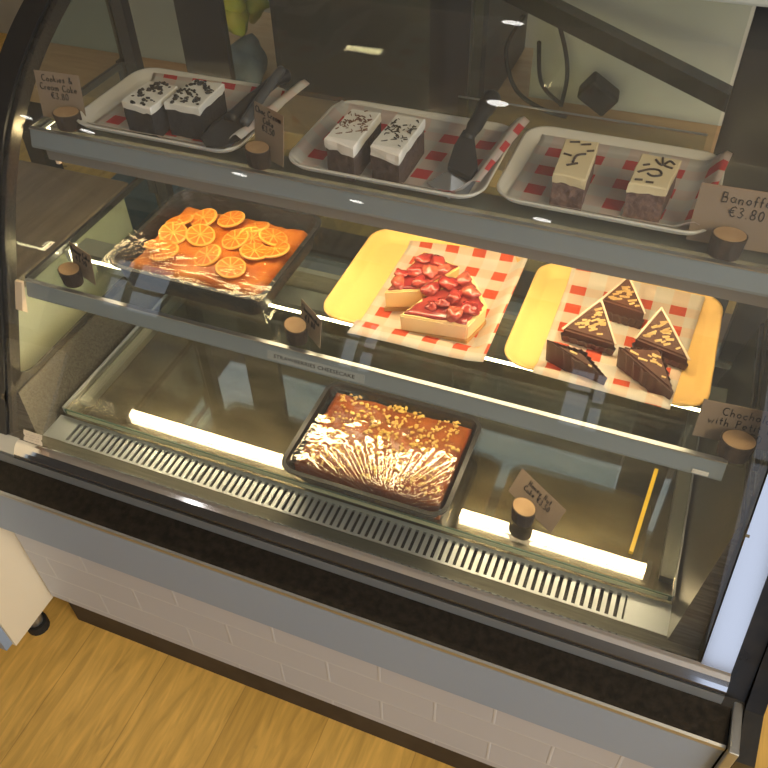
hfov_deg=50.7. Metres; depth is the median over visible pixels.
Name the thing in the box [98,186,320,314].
pan
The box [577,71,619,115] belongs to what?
power adapter
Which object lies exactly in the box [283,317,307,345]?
stump
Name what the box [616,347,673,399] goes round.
cake slice
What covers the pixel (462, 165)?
cake server
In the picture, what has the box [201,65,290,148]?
spatula
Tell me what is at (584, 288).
paper
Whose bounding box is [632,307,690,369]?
cake slice
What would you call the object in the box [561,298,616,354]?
cake slice
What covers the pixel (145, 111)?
cake slice
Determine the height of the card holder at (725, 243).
0.029 m
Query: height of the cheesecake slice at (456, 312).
0.056 m
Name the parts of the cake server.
blade, handle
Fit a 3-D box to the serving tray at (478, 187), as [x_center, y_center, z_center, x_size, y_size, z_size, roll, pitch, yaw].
[0.027,-0.333,1.149,0.285,0.017,0.205,15,48,16]
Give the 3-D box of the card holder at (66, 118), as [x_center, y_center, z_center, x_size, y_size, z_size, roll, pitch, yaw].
[-0.477,-0.400,1.226,0.043,0.025,0.035,12,47,13]
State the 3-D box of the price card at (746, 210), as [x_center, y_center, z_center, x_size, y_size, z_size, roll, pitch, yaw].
[0.427,-0.194,0.958,0.118,0.073,0.011,13,47,15]
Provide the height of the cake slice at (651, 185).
0.051 m
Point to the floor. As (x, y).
(77, 693)
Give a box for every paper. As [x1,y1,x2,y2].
[86,72,309,147]
[289,100,529,191]
[347,240,526,361]
[507,134,732,227]
[532,268,704,409]
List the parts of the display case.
sill, frame, panel, deck rail, post, kick plate, tiled panel, chrome rail, price rail, price rail, plastic strip, deck glass, deck rail, corner trim, panel, frame, panel, post, post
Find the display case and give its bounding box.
[0,0,767,767]
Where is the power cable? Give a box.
[504,14,569,118]
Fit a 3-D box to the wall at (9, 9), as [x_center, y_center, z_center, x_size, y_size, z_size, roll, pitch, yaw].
[0.673,-2.080,2.468,6.000,2.700,0.050,15,48,16]
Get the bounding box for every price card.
[34,70,85,117]
[69,241,95,284]
[254,101,283,167]
[301,298,321,347]
[508,468,565,532]
[686,182,767,252]
[692,399,767,450]
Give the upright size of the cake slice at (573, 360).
0.037 m
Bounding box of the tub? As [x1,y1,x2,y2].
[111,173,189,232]
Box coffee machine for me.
[269,0,527,117]
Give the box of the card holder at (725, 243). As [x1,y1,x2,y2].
[707,227,747,261]
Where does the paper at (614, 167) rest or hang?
on the serving tray at (531, 137)
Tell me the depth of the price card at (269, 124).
1.12 m
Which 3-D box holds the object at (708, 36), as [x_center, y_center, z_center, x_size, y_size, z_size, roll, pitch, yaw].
[0.332,-0.457,1.853,2.500,1.300,0.560,15,48,16]
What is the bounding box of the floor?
[0,33,767,767]
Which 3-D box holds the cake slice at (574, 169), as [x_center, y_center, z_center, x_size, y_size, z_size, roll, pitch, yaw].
[0.245,-0.273,1.052,0.047,0.050,0.100,15,48,16]
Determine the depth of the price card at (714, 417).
1.02 m
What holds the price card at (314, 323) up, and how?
on the display case
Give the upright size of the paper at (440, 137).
0.037 m
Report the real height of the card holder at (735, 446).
0.029 m
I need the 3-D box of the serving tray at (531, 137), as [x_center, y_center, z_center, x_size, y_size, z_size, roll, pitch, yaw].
[0.302,-0.272,1.079,0.275,0.017,0.205,15,48,16]
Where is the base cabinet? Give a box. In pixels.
[0,160,133,650]
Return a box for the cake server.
[427,89,500,198]
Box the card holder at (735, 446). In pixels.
[716,429,757,463]
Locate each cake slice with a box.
[122,81,177,137]
[164,79,226,139]
[324,109,381,181]
[370,114,425,189]
[546,340,606,391]
[549,139,598,210]
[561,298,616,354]
[601,279,646,328]
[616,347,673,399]
[622,153,681,222]
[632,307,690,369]
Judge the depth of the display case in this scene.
1.26 m
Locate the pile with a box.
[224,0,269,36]
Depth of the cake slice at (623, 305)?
1.18 m
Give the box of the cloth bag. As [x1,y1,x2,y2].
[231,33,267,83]
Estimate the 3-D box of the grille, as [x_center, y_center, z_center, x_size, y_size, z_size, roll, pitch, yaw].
[-0.091,0.204,1.285,1.060,0.006,0.051,15,47,16]
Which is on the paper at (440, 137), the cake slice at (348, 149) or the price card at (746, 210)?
the cake slice at (348, 149)
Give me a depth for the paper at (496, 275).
1.24 m
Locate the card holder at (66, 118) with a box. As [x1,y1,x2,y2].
[52,107,82,131]
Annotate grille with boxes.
[43,415,671,635]
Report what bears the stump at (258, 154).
on the display case
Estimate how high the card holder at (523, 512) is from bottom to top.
0.031 m
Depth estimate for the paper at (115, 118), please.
1.25 m
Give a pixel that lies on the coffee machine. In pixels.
(375, 51)
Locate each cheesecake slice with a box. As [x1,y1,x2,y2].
[384,251,458,310]
[400,271,486,343]
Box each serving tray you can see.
[77,68,286,152]
[289,100,511,198]
[324,229,522,347]
[497,126,724,234]
[504,263,722,406]
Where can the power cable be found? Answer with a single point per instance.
(560, 102)
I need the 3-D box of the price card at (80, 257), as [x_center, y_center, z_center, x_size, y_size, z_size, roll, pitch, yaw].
[-0.482,-0.193,1.295,0.060,0.055,0.009,31,54,29]
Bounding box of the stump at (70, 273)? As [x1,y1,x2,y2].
[57,262,83,287]
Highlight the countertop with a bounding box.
[16,160,129,286]
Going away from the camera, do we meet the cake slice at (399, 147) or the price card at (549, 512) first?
the cake slice at (399, 147)
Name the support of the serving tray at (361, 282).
on the display case
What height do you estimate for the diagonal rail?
0.140 m
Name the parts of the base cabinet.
door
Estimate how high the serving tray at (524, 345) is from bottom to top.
0.017 m
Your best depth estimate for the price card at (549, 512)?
1.24 m
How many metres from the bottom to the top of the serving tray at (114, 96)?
0.017 m
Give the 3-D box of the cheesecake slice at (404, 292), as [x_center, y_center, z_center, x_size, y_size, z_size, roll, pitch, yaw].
[0.053,-0.153,1.229,0.069,0.059,0.115,32,54,29]
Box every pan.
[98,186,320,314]
[281,381,480,523]
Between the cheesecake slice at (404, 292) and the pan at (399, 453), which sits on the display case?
the pan at (399, 453)
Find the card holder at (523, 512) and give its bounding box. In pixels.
[511,497,535,527]
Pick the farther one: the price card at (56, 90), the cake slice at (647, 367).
the price card at (56, 90)
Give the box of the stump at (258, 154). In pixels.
[244,141,270,169]
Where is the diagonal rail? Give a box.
[503,0,732,112]
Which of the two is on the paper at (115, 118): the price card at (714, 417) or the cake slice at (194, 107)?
the cake slice at (194, 107)
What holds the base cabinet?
on the floor

